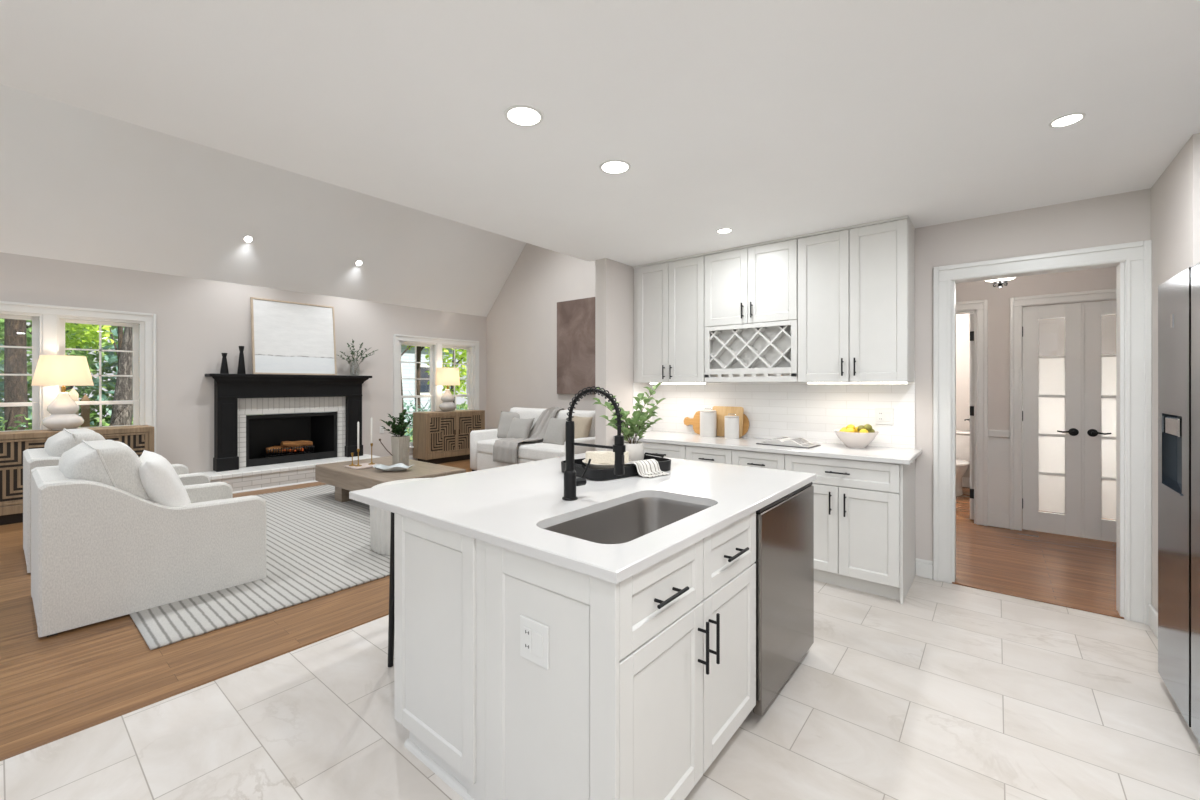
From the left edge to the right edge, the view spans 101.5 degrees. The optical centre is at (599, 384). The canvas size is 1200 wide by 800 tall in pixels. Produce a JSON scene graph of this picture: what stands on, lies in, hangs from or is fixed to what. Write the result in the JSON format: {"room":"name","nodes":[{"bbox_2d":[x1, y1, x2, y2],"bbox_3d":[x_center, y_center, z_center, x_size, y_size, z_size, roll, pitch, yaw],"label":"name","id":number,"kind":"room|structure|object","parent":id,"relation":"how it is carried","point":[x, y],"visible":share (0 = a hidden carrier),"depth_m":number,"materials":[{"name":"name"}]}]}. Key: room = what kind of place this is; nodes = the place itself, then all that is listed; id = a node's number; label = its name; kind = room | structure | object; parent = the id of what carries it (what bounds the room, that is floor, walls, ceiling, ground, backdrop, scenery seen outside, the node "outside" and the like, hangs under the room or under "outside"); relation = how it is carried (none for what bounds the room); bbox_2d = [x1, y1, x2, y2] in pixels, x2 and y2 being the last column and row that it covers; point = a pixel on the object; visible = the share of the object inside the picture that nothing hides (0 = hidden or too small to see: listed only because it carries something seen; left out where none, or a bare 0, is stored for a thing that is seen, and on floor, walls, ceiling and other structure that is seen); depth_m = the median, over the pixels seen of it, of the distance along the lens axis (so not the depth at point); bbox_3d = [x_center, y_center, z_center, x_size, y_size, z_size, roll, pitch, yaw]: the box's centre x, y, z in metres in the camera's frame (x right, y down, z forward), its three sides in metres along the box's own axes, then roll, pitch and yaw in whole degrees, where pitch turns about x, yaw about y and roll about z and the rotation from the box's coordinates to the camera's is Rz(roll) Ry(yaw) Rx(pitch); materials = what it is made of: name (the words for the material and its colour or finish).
{"room":"kitchen","nodes":[
{"label":"kitchen","id":0,"kind":"room"},
{"bbox_2d":[0,252,486,473],"bbox_3d":[-4.912,-0.072,6.606,0.150,2.865,8.480,0,0,39],"label":"wall","id":1,"kind":"structure","parent":0,"point":[198,320],"depth_m":6.26,"materials":[{"name":"beige paint"}]},
{"bbox_2d":[0,301,155,452],"bbox_3d":[-5.942,0.163,5.287,0.210,2.035,1.750,0,0,39],"label":"window","id":2,"kind":"structure","parent":1,"relation":"in","point":[48,321],"depth_m":5.49,"materials":[{"name":"white paint"}]},
{"bbox_2d":[393,334,478,452],"bbox_3d":[-2.969,0.163,8.956,0.210,2.035,1.780,0,0,39],"label":"window","id":3,"kind":"structure","parent":1,"relation":"in","point":[435,345],"depth_m":8.89,"materials":[{"name":"white paint"}]},
{"bbox_2d":[0,84,525,316],"bbox_3d":[-3.998,-2.672,5.788,2.600,2.958,8.360,0,0,39],"label":"ceiling","id":4,"kind":"structure","parent":0,"point":[77,184],"depth_m":5.84,"materials":[{"name":"paint"}]},
{"bbox_2d":[0,77,593,261],"bbox_3d":[-1.840,-1.420,2.256,0.060,0.600,5.590,0,0,39],"label":"wall header","id":5,"kind":"structure","parent":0,"point":[3,81],"depth_m":2.36,"materials":[{"name":"paint"}]},
{"bbox_2d":[487,243,594,428],"bbox_3d":[-0.253,-1.440,8.210,5.370,5.600,0.120,0,0,39],"label":"wall","id":6,"kind":"structure","parent":0,"point":[522,320],"depth_m":8.94,"materials":[{"name":"beige paint"}]},
{"bbox_2d":[557,297,594,394],"bbox_3d":[-0.321,-0.637,8.158,1.070,1.585,0.044,0,0,39],"label":"canvas","id":7,"kind":"object","parent":6,"relation":"attached to","point":[575,318],"visible":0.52,"depth_m":8.20},
{"bbox_2d":[0,0,1199,266],"bbox_3d":[0.182,-1.180,1.178,4.440,0.120,6.460,0,0,39],"label":"ceiling","id":8,"kind":"structure","parent":0,"point":[759,120],"depth_m":1.90,"materials":[{"name":"paint"}]},
{"bbox_2d":[504,105,543,126],"bbox_3d":[-0.316,-1.119,2.040,0.163,0.007,0.163,0,0,39],"label":"recessed light","id":9,"kind":"object","parent":8,"relation":"in","point":[519,115],"visible":1,"depth_m":2.03,"materials":[{"name":"white paint"}]},
{"bbox_2d":[599,160,630,173],"bbox_3d":[0.077,-1.119,2.518,0.163,0.007,0.163,0,0,39],"label":"recessed light","id":10,"kind":"object","parent":8,"relation":"in","point":[610,166],"visible":1,"depth_m":2.51,"materials":[{"name":"white paint"}]},
{"bbox_2d":[1049,113,1085,127],"bbox_3d":[1.974,-1.119,2.071,0.114,0.007,0.114,0,0,39],"label":"recessed light","id":11,"kind":"object","parent":8,"relation":"in","point":[1066,120],"visible":1,"depth_m":2.07,"materials":[{"name":"white paint"}]},
{"bbox_2d":[0,459,1199,799],"bbox_3d":[-0.030,1.410,4.529,10.350,0.100,11.400,0,0,39],"label":"floor","id":12,"kind":"structure","parent":0,"point":[951,691],"depth_m":2.09,"materials":[{"name":"tile"}]},
{"bbox_2d":[0,425,153,524],"bbox_3d":[-5.614,0.917,5.230,0.431,0.885,1.220,0,0,39],"label":"sideboard","id":13,"kind":"object","parent":12,"relation":"on","point":[139,438],"visible":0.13,"depth_m":4.82,"materials":[{"name":"brown wood"}]},
{"bbox_2d":[31,355,93,430],"bbox_3d":[-5.681,0.084,5.188,0.450,0.782,0.450,0,0,39],"label":"table lamp","id":14,"kind":"object","parent":13,"relation":"on","point":[51,370],"visible":0.98,"depth_m":5.09,"materials":[{"name":"white ceramic"}]},
{"bbox_2d":[23,428,209,572],"bbox_3d":[-4.108,0.865,4.191,0.900,0.990,1.050,0,0,39],"label":"armchair","id":15,"kind":"object","parent":12,"relation":"on","point":[61,442],"visible":0.27,"depth_m":3.73,"materials":[{"name":"fabric"}]},
{"bbox_2d":[44,428,105,456],"bbox_3d":[-4.236,0.660,4.033,0.750,0.580,0.430,0,0,39],"label":"cushion","id":16,"kind":"object","parent":15,"relation":"on","point":[61,442],"depth_m":3.77,"materials":[{"name":"fabric"}]},
{"bbox_2d":[31,440,265,636],"bbox_3d":[-3.005,0.865,3.297,0.900,0.990,1.050,0,0,39],"label":"armchair","id":17,"kind":"object","parent":12,"relation":"on","point":[102,550],"visible":0.97,"depth_m":2.89,"materials":[{"name":"fabric"}]},
{"bbox_2d":[59,440,150,500],"bbox_3d":[-3.132,0.660,3.139,0.750,0.580,0.430,0,0,39],"label":"cushion","id":18,"kind":"object","parent":17,"relation":"on","point":[112,463],"depth_m":2.91,"materials":[{"name":"fabric"}]},
{"bbox_2d":[139,450,190,505],"bbox_3d":[-2.869,0.680,3.225,0.536,0.489,0.294,0,0,39],"label":"throw pillow","id":19,"kind":"object","parent":17,"relation":"on","point":[160,480],"visible":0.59,"depth_m":3.05,"materials":[{"name":"white fabric"}]},
{"bbox_2d":[0,611,388,760],"bbox_3d":[-1.580,1.357,2.528,0.042,0.007,6.340,0,0,39],"label":"trim","id":20,"kind":"structure","parent":12,"relation":"on","point":[25,748],"depth_m":2.15,"materials":[{"name":"brown wood"}]},
{"bbox_2d":[129,484,389,649],"bbox_3d":[-2.488,1.352,5.201,3.693,0.012,3.950,0,0,39],"label":"area rug","id":21,"kind":"object","parent":12,"relation":"on","point":[318,545],"visible":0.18,"depth_m":3.59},
{"bbox_2d":[315,456,465,510],"bbox_3d":[-2.475,1.153,5.738,1.670,0.385,0.960,0,0,39],"label":"coffee table","id":22,"kind":"object","parent":21,"relation":"on","point":[345,480],"visible":0.45,"depth_m":5.50,"materials":[{"name":"brown wood"}]},
{"bbox_2d":[373,463,413,470],"bbox_3d":[-2.317,0.925,5.489,0.466,0.065,0.247,0,0,0],"label":"glass dish","id":23,"kind":"object","parent":22,"relation":"on","point":[400,466],"visible":1,"depth_m":5.50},
{"bbox_2d":[379,409,412,465],"bbox_3d":[-2.393,0.619,5.753,0.378,0.681,0.255,0,0,10],"label":"ribbed vase","id":24,"kind":"object","parent":22,"relation":"on","point":[400,444],"visible":0.93,"depth_m":5.71,"materials":[{"name":"white ceramic"}]},
{"bbox_2d":[370,478,428,555],"bbox_3d":[-1.577,1.100,4.186,0.716,0.490,0.716,0,0,39],"label":"ottoman","id":25,"kind":"object","parent":21,"relation":"on","point":[380,519],"visible":0.23,"depth_m":3.90,"materials":[{"name":"white fabric"}]},
{"bbox_2d":[197,396,379,493],"bbox_3d":[-4.476,0.765,7.050,0.968,1.190,2.230,0,0,39],"label":"brick fireplace","id":26,"kind":"object","parent":12,"relation":"on","point":[325,427],"depth_m":7.10,"materials":[{"name":"white brick"}]},
{"bbox_2d":[205,373,371,471],"bbox_3d":[-4.330,0.483,7.006,0.250,1.256,2.055,0,0,39],"label":"fireplace mantel","id":27,"kind":"object","parent":26,"relation":"on","point":[228,388],"visible":0.97,"depth_m":6.70,"materials":[{"name":"black paint"}]},
{"bbox_2d":[205,373,371,377],"bbox_3d":[-4.330,-0.127,7.006,0.250,0.037,2.055,0,0,39],"label":"shelf","id":28,"kind":"object","parent":27,"relation":"attached to","point":[213,375],"depth_m":6.69,"materials":[{"name":"black paint"}]},
{"bbox_2d":[250,297,336,374],"bbox_3d":[-4.365,-0.668,7.031,0.135,1.049,1.070,0,0,39],"label":"framed canvas","id":29,"kind":"object","parent":27,"relation":"on","point":[288,338],"visible":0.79,"depth_m":6.98,"materials":[{"name":"white fabric"}]},
{"bbox_2d":[338,339,376,373],"bbox_3d":[-3.784,-0.432,7.635,0.207,0.574,0.664,0,0,39],"label":"glass vase","id":30,"kind":"object","parent":27,"relation":"on","point":[352,352],"visible":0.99,"depth_m":7.62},
{"bbox_2d":[388,512,393,666],"bbox_3d":[-0.754,0.929,2.406,0.387,0.863,0.406,0,0,39],"label":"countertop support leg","id":31,"kind":"object","parent":12,"relation":"on","point":[391,581],"visible":0.08,"depth_m":2.36,"materials":[{"name":"black metal"}]},
{"bbox_2d":[394,513,475,799],"bbox_3d":[-0.064,0.923,2.342,0.528,0.874,1.641,0,0,39],"label":"island end panel","id":32,"kind":"object","parent":12,"relation":"on","point":[435,567],"visible":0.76,"depth_m":1.70,"materials":[{"name":"white paint"}]},
{"bbox_2d":[349,450,816,583],"bbox_3d":[0.020,0.470,2.305,1.431,0.030,1.703,0,0,39],"label":"countertop","id":33,"kind":"structure","parent":32,"relation":"on","point":[510,507],"depth_m":1.91,"materials":[{"name":"white stone"}]},
{"bbox_2d":[562,386,625,500],"bbox_3d":[-0.004,0.230,1.909,0.300,0.451,0.135,0,0,39],"label":"kitchen faucet","id":34,"kind":"object","parent":33,"relation":"on","point":[570,480],"visible":1,"depth_m":1.93,"materials":[{"name":"black metal"}]},
{"bbox_2d":[561,452,670,479],"bbox_3d":[0.089,0.420,2.592,0.562,0.067,0.348,0,0,-38],"label":"serving tray","id":35,"kind":"object","parent":33,"relation":"on","point":[664,463],"visible":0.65,"depth_m":2.42,"materials":[{"name":"black metal"}]},
{"bbox_2d":[582,459,630,468],"bbox_3d":[0.036,0.417,2.538,0.256,0.051,0.256,0,0,39],"label":"stoneware bowl","id":36,"kind":"object","parent":35,"relation":"on","point":[593,466],"visible":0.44,"depth_m":2.43,"materials":[{"name":"ceramic"}]},
{"bbox_2d":[585,451,628,464],"bbox_3d":[0.036,0.374,2.516,0.220,0.066,0.101,0,0,0],"label":"cloth","id":37,"kind":"object","parent":36,"relation":"on","point":[597,457],"visible":0.8,"depth_m":2.49,"materials":[{"name":"beige fabric"}]},
{"bbox_2d":[593,383,664,461],"bbox_3d":[0.163,0.215,2.718,0.416,0.457,0.191,0,0,3],"label":"potted plant","id":38,"kind":"object","parent":35,"relation":"on","point":[635,449],"visible":0.83,"depth_m":2.69,"materials":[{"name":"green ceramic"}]},
{"bbox_2d":[626,459,669,477],"bbox_3d":[0.215,0.416,2.483,0.238,0.073,0.143,0,0,33],"label":"striped napkin","id":39,"kind":"object","parent":35,"relation":"on","point":[648,468],"visible":0.95,"depth_m":2.45,"materials":[{"name":"fabric"}]},
{"bbox_2d":[544,497,710,543],"bbox_3d":[0.125,0.590,1.759,0.402,0.209,0.752,0,0,39],"label":"sink","id":40,"kind":"object","parent":33,"relation":"in","point":[634,519],"visible":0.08,"depth_m":2.02,"materials":[{"name":"metal"}]},
{"bbox_2d":[413,410,484,463],"bbox_3d":[-2.696,0.917,8.832,0.431,0.885,1.220,0,0,39],"label":"sideboard","id":41,"kind":"object","parent":12,"relation":"on","point":[439,437],"visible":0.89,"depth_m":8.53,"materials":[{"name":"brown wood"}]},
{"bbox_2d":[435,368,459,411],"bbox_3d":[-2.741,0.084,8.817,0.430,0.782,0.430,0,0,39],"label":"table lamp","id":42,"kind":"object","parent":41,"relation":"on","point":[444,376],"visible":1,"depth_m":8.69,"materials":[{"name":"grey ceramic"}]},
{"bbox_2d":[470,407,594,470],"bbox_3d":[-0.910,0.865,7.455,2.200,0.991,1.000,0,0,39],"label":"sofa","id":43,"kind":"object","parent":12,"relation":"on","point":[482,442],"visible":0.34,"depth_m":7.36,"materials":[{"name":"fabric"}]},
{"bbox_2d":[497,411,519,437],"bbox_3d":[-1.465,0.660,8.008,0.486,0.451,0.236,0,0,23],"label":"throw pillow","id":44,"kind":"object","parent":43,"relation":"on","point":[506,418],"visible":0.59,"depth_m":7.97,"materials":[{"name":"fabric"}]},
{"bbox_2d":[477,438,542,457],"bbox_3d":[-1.328,0.965,7.685,0.934,0.240,0.800,0,0,39],"label":"seat cushion","id":45,"kind":"object","parent":43,"relation":"on","point":[484,445],"depth_m":7.54,"materials":[{"name":"fabric"}]},
{"bbox_2d":[506,417,533,438],"bbox_3d":[-1.244,0.695,7.583,0.465,0.378,0.228,0,0,34],"label":"throw pillow","id":46,"kind":"object","parent":43,"relation":"on","point":[519,428],"visible":0.84,"depth_m":7.51,"materials":[{"name":"fabric"}]},
{"bbox_2d":[510,407,545,440],"bbox_3d":[-1.131,0.645,7.929,0.960,0.552,0.319,0,0,39],"label":"cushion","id":47,"kind":"object","parent":43,"relation":"on","point":[525,413],"depth_m":7.83,"materials":[{"name":"fabric"}]},
{"bbox_2d":[493,407,564,463],"bbox_3d":[-0.967,0.736,7.492,1.237,0.808,0.569,0,0,-34],"label":"throw blanket","id":48,"kind":"object","parent":43,"relation":"on","point":[504,449],"visible":0.7,"depth_m":7.30,"materials":[{"name":"grey fabric"}]},
{"bbox_2d":[517,442,563,460],"bbox_3d":[-0.598,0.965,7.093,0.934,0.240,0.800,0,0,39],"label":"seat cushion","id":49,"kind":"object","parent":43,"relation":"on","point":[535,451],"depth_m":6.86,"materials":[{"name":"fabric"}]},
{"bbox_2d":[543,417,566,444],"bbox_3d":[-0.627,0.680,7.137,0.471,0.402,0.233,0,0,39],"label":"throw pillow","id":50,"kind":"object","parent":43,"relation":"on","point":[555,433],"visible":0.82,"depth_m":7.06,"materials":[{"name":"white fabric"}]},
{"bbox_2d":[555,410,594,440],"bbox_3d":[-0.399,0.645,7.339,0.960,0.552,0.319,0,0,39],"label":"cushion","id":51,"kind":"object","parent":43,"relation":"on","point":[562,414],"depth_m":7.13,"materials":[{"name":"fabric"}]},
{"bbox_2d":[572,416,592,438],"bbox_3d":[-0.304,0.660,6.964,0.233,0.432,0.470,0,0,-35],"label":"throw pillow","id":52,"kind":"object","parent":43,"relation":"on","point":[582,428],"visible":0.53,"depth_m":6.83,"materials":[{"name":"fabric"}]},
{"bbox_2d":[476,511,755,799],"bbox_3d":[0.104,0.923,1.756,0.650,0.874,0.921,0,0,39],"label":"base cabinet","id":53,"kind":"object","parent":12,"relation":"on","point":[650,675],"visible":0.78,"depth_m":1.43,"materials":[{"name":"white paint"}]},
{"bbox_2d":[520,615,548,669],"bbox_3d":[-0.190,0.735,1.402,0.116,0.120,0.010,0,0,39],"label":"power outlet","id":54,"kind":"object","parent":53,"relation":"attached to","point":[534,635],"visible":1,"depth_m":1.40,"materials":[{"name":"white paint"}]},
{"bbox_2d":[524,626,530,652],"bbox_3d":[-0.209,0.735,1.415,0.032,0.068,0.003,0,0,39],"label":"receptacle","id":55,"kind":"object","parent":54,"relation":"attached to","point":[527,629],"depth_m":1.41,"materials":[{"name":"white paint"}]},
{"bbox_2d":[535,631,542,658],"bbox_3d":[-0.173,0.735,1.385,0.032,0.068,0.003,0,0,39],"label":"rocker switch","id":56,"kind":"object","parent":54,"relation":"attached to","point":[538,634],"depth_m":1.38,"materials":[{"name":"white paint"}]},
{"bbox_2d":[638,441,685,459],"bbox_3d":[0.691,0.923,4.343,0.467,0.874,0.654,0,0,39],"label":"drawer","id":57,"kind":"object","parent":12,"relation":"on","point":[668,450],"visible":0.2,"depth_m":4.08,"materials":[{"name":"white paint"}]},
{"bbox_2d":[686,445,732,464],"bbox_3d":[1.027,0.923,4.070,0.398,0.874,0.654,0,0,39],"label":"drawer","id":58,"kind":"object","parent":12,"relation":"on","point":[696,453],"visible":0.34,"depth_m":3.84,"materials":[{"name":"white paint"}]},
{"bbox_2d":[732,449,784,469],"bbox_3d":[1.336,0.923,3.820,0.396,0.874,0.654,0,0,39],"label":"drawer","id":59,"kind":"object","parent":12,"relation":"on","point":[739,457],"visible":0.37,"depth_m":3.59,"materials":[{"name":"white paint"}]},
{"bbox_2d":[753,482,813,715],"bbox_3d":[0.619,0.925,2.401,0.619,0.870,0.713,0,0,39],"label":"dishwasher","id":60,"kind":"object","parent":12,"relation":"on","point":[784,562],"visible":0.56,"depth_m":2.13,"materials":[{"name":"metal"}]},
{"bbox_2d":[785,454,914,603],"bbox_3d":[1.768,0.923,3.470,0.716,0.874,0.654,0,0,39],"label":"base cabinet","id":61,"kind":"object","parent":12,"relation":"on","point":[864,511],"visible":0.78,"depth_m":3.19,"materials":[{"name":"white paint"}]},
{"bbox_2d":[613,431,921,464],"bbox_3d":[1.202,0.470,3.936,2.264,0.030,0.645,0,0,39],"label":"countertop","id":62,"kind":"structure","parent":61,"relation":"on","point":[906,456],"depth_m":3.57,"materials":[{"name":"white stone"}]},
{"bbox_2d":[700,408,716,436],"bbox_3d":[0.957,0.330,4.334,0.144,0.250,0.144,0,0,39],"label":"canister","id":63,"kind":"object","parent":62,"relation":"on","point":[708,418],"visible":1,"depth_m":4.28,"materials":[{"name":"white ceramic"}]},
{"bbox_2d":[684,411,748,435],"bbox_3d":[1.040,0.346,4.433,0.635,0.216,0.050,0,0,39],"label":"paddle board","id":64,"kind":"object","parent":62,"relation":"on","point":[695,421],"visible":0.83,"depth_m":4.53,"materials":[{"name":"brown wood"}]},
{"bbox_2d":[712,406,743,437],"bbox_3d":[1.119,0.322,4.315,0.285,0.266,0.059,0,0,39],"label":"cutting board","id":65,"kind":"object","parent":62,"relation":"on","point":[722,411],"visible":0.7,"depth_m":4.32,"materials":[{"name":"brown wood"}]},
{"bbox_2d":[725,414,738,438],"bbox_3d":[1.123,0.350,4.174,0.120,0.210,0.120,0,0,39],"label":"canister","id":66,"kind":"object","parent":62,"relation":"on","point":[731,422],"visible":1,"depth_m":4.12,"materials":[{"name":"white ceramic"}]},
{"bbox_2d":[756,437,820,448],"bbox_3d":[1.431,0.430,3.728,0.400,0.050,0.245,0,0,43],"label":"open book","id":67,"kind":"object","parent":62,"relation":"on","point":[783,441],"visible":1,"depth_m":3.65,"materials":[{"name":"paper"}]},
{"bbox_2d":[834,429,878,447],"bbox_3d":[1.868,0.395,3.577,0.290,0.120,0.290,0,0,39],"label":"fruit bowl","id":68,"kind":"object","parent":62,"relation":"on","point":[850,439],"visible":0.95,"depth_m":3.49,"materials":[{"name":"white ceramic"}]},
{"bbox_2d":[956,431,969,495],"bbox_3d":[4.441,0.983,6.196,0.470,0.755,0.820,0,0,39],"label":"toilet","id":69,"kind":"object","parent":12,"relation":"on","point":[962,437],"visible":0.36,"depth_m":6.24,"materials":[{"name":"white ceramic"}]},
{"bbox_2d":[952,578,1123,618],"bbox_3d":[2.763,1.356,3.144,0.815,0.008,0.115,0,0,39],"label":"threshold","id":70,"kind":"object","parent":12,"relation":"on","point":[1060,602],"depth_m":3.10,"materials":[{"name":"brown wood"}]},
{"bbox_2d":[1158,262,1199,743],"bbox_3d":[2.564,0.455,1.603,0.834,1.810,0.950,0,0,39],"label":"refrigerator","id":71,"kind":"object","parent":12,"relation":"on","point":[1179,296],"visible":1,"depth_m":1.97,"materials":[{"name":"metal"}]},
{"bbox_2d":[595,258,651,450],"bbox_3d":[0.880,-1.290,5.433,0.128,5.300,2.770,0,0,39],"label":"wall","id":72,"kind":"structure","parent":0,"point":[614,280],"depth_m":4.41,"materials":[{"name":"beige paint"}]},
{"bbox_2d":[652,188,1150,561],"bbox_3d":[2.252,0.125,3.574,4.360,2.490,0.131,0,0,39],"label":"wall","id":73,"kind":"structure","parent":0,"point":[1120,218],"depth_m":3.48,"materials":[{"name":"beige paint"}]},
{"bbox_2d":[634,256,720,383],"bbox_3d":[0.690,-0.555,4.512,0.739,1.094,0.376,0,0,39],"label":"upper cabinet","id":74,"kind":"object","parent":73,"relation":"attached to","point":[669,329],"depth_m":4.37,"materials":[{"name":"white paint"}]},
{"bbox_2d":[633,215,914,268],"bbox_3d":[1.277,-1.111,4.060,2.217,0.018,0.343,0,0,39],"label":"crown molding","id":75,"kind":"structure","parent":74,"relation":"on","point":[907,216],"depth_m":3.73,"materials":[{"name":"white paint"}]},
{"bbox_2d":[704,239,797,326],"bbox_3d":[1.276,-0.797,4.037,0.767,0.610,0.376,0,0,39],"label":"upper cabinet","id":76,"kind":"object","parent":73,"relation":"attached to","point":[757,284],"visible":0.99,"depth_m":3.90,"materials":[{"name":"white paint"}]},
{"bbox_2d":[705,320,797,381],"bbox_3d":[1.289,-0.257,4.052,0.763,0.466,0.336,0,0,39],"label":"wine rack","id":77,"kind":"object","parent":73,"relation":"attached to","point":[766,348],"visible":0.96,"depth_m":3.95,"materials":[{"name":"white paint"}]},
{"bbox_2d":[798,219,914,383],"bbox_3d":[1.851,-0.555,3.572,0.707,1.094,0.376,0,0,39],"label":"upper cabinet","id":78,"kind":"object","parent":73,"relation":"attached to","point":[856,286],"depth_m":3.43,"materials":[{"name":"white paint"}]},
{"bbox_2d":[875,408,892,424],"bbox_3d":[2.095,0.232,3.611,0.116,0.120,0.010,0,0,39],"label":"power outlet","id":79,"kind":"object","parent":73,"relation":"attached to","point":[884,416],"visible":1,"depth_m":3.61,"materials":[{"name":"white paint"}]},
{"bbox_2d":[915,558,932,578],"bbox_3d":[2.291,1.298,3.462,0.106,0.125,0.016,0,0,39],"label":"baseboard","id":80,"kind":"structure","parent":73,"relation":"attached to","point":[923,568],"depth_m":3.46,"materials":[{"name":"white paint"}]},
{"bbox_2d":[933,240,1151,624],"bbox_3d":[2.764,0.270,3.146,1.025,2.180,0.153,0,0,39],"label":"door frame","id":81,"kind":"structure","parent":73,"relation":"attached to","point":[1132,261],"depth_m":2.88,"materials":[{"name":"white paint"}]},
{"bbox_2d":[956,313,969,477],"bbox_3d":[3.991,0.130,6.046,1.490,2.460,2.080,0,0,39],"label":"wall","id":82,"kind":"structure","parent":0,"point":[962,320],"depth_m":6.55,"materials":[{"name":"paint"}]},
{"bbox_2d":[964,313,973,519],"bbox_3d":[3.943,0.315,5.236,0.094,2.070,0.767,0,0,38],"label":"door","id":83,"kind":"structure","parent":82,"relation":"in","point":[971,419],"depth_m":4.92,"materials":[{"name":"white paint"}]},
{"bbox_2d":[956,267,1115,437],"bbox_3d":[3.963,0.115,4.653,4.300,2.510,0.120,0,0,39],"label":"wall","id":84,"kind":"structure","parent":0,"point":[998,299],"depth_m":4.67,"materials":[{"name":"beige paint"}]},
{"bbox_2d":[956,300,987,525],"bbox_3d":[3.405,0.268,5.084,0.970,2.185,0.152,0,0,39],"label":"door frame","id":85,"kind":"structure","parent":84,"relation":"attached to","point":[979,308],"depth_m":4.76,"materials":[{"name":"white paint"}]},
{"bbox_2d":[988,430,1009,528],"bbox_3d":[3.808,0.895,4.682,0.164,0.930,0.030,0,0,39],"label":"wainscot","id":86,"kind":"structure","parent":84,"relation":"attached to","point":[998,440],"depth_m":4.68,"materials":[{"name":"white paint"}]},
{"bbox_2d":[1022,303,1081,536],"bbox_3d":[4.107,0.311,4.467,0.419,2.082,0.087,0,0,39],"label":"door","id":87,"kind":"structure","parent":84,"relation":"in","point":[1051,385],"depth_m":4.48,"materials":[{"name":"white paint"}]},
{"bbox_2d":[1010,289,1115,537],"bbox_3d":[4.262,0.269,4.322,0.994,2.183,0.046,0,0,39],"label":"door frame","id":88,"kind":"structure","parent":84,"relation":"attached to","point":[1016,303],"depth_m":4.58,"materials":[{"name":"white paint"}]},
{"bbox_2d":[1084,300,1115,541],"bbox_3d":[4.435,0.311,4.202,0.414,2.082,0.087,0,0,39],"label":"door","id":89,"kind":"structure","parent":84,"relation":"in","point":[1099,370],"depth_m":4.28,"materials":[{"name":"white paint"}]},
{"bbox_2d":[1039,314,1115,355],"bbox_3d":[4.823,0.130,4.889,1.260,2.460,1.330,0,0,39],"label":"glass pane","id":90,"kind":"structure","parent":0,"point":[1051,331],"depth_m":5.41,"materials":[{"name":"white glass"}]},
{"bbox_2d":[1151,133,1199,611],"bbox_3d":[3.257,0.120,2.194,0.940,2.480,0.770,0,0,39],"label":"wall","id":91,"kind":"structure","parent":0,"point":[1175,196],"depth_m":2.49,"materials":[{"name":"beige paint"}]},
{"bbox_2d":[1148,604,1157,638],"bbox_3d":[2.876,1.298,2.481,0.015,0.125,0.736,0,0,39],"label":"baseboard","id":92,"kind":"structure","parent":91,"relation":"attached to","point":[1152,613],"depth_m":2.69,"materials":[{"name":"white paint"}]},
{"label":"outside","id":93,"kind":"structure","parent":0,"visible":0},
{"bbox_2d":[94,404,467,441],"bbox_3d":[-13.950,1.960,20.955,31.940,0.200,65.000,0,0,39],"label":"ground","id":94,"kind":"structure","parent":93,"point":[97,418],"depth_m":25.68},
{"bbox_2d":[4,319,27,430],"bbox_3d":[-8.864,-2.575,7.442,2.009,8.874,2.090,0,0,39],"label":"tree","id":95,"kind":"object","parent":94,"relation":"on","point":[15,359],"visible":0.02,"depth_m":7.38,"materials":[{"name":"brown plant"}]},
{"bbox_2d":[0,344,31,429],"bbox_3d":[-13.110,0.257,9.243,2.150,3.740,3.696,0,0,39],"label":"tree","id":96,"kind":"object","parent":94,"relation":"on","point":[1,348],"visible":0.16,"depth_m":10.21,"materials":[{"name":"green plant"}]},
{"bbox_2d":[0,318,132,428],"bbox_3d":[-12.519,-0.246,11.620,2.225,4.260,4.043,0,0,39],"label":"tree","id":97,"kind":"object","parent":94,"relation":"on","point":[81,390],"visible":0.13,"depth_m":11.49,"materials":[{"name":"green plant"}]},
{"bbox_2d":[81,394,89,426],"bbox_3d":[-6.986,0.990,6.651,0.070,1.740,0.080,0,0,39],"label":"timber post","id":98,"kind":"object","parent":94,"relation":"on","point":[85,409],"visible":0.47,"depth_m":6.63,"materials":[{"name":"wood"}]},
{"bbox_2d":[65,323,122,364],"bbox_3d":[-9.874,-0.256,9.792,1.736,4.239,3.009,0,0,-9],"label":"tree","id":99,"kind":"object","parent":94,"relation":"on","point":[93,332],"visible":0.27,"depth_m":8.89,"materials":[{"name":"green plant"}]},
{"bbox_2d":[87,328,132,423],"bbox_3d":[-10.485,0.155,12.400,2.294,4.276,3.742,0,0,39],"label":"tree","id":100,"kind":"object","parent":94,"relation":"on","point":[109,358],"visible":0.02,"depth_m":11.24,"materials":[{"name":"green plant"}]},
{"bbox_2d":[110,327,132,425],"bbox_3d":[-7.028,-2.512,8.101,2.064,8.772,2.141,0,0,39],"label":"tree","id":101,"kind":"object","parent":94,"relation":"on","point":[124,385],"visible":0.02,"depth_m":7.61,"materials":[{"name":"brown plant"}]},
{"bbox_2d":[263,345,452,424],"bbox_3d":[-11.609,-0.990,23.756,6.650,5.700,6.900,0,0,39],"label":"house","id":102,"kind":"structure","parent":94,"relation":"on","point":[408,369],"depth_m":22.70,"materials":[{"name":"white"}]},
{"bbox_2d":[403,345,428,411],"bbox_3d":[-6.059,-0.925,16.342,2.690,5.580,2.556,0,0,-22],"label":"tree","id":103,"kind":"object","parent":94,"relation":"on","point":[419,348],"visible":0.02,"depth_m":16.29,"materials":[{"name":"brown plant"}]},
{"bbox_2d":[425,347,465,402],"bbox_3d":[-4.333,-0.327,14.563,1.965,4.383,1.741,0,0,13],"label":"tree","id":104,"kind":"object","parent":94,"relation":"on","point":[462,356],"visible":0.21,"depth_m":14.33,"materials":[{"name":"green plant"}]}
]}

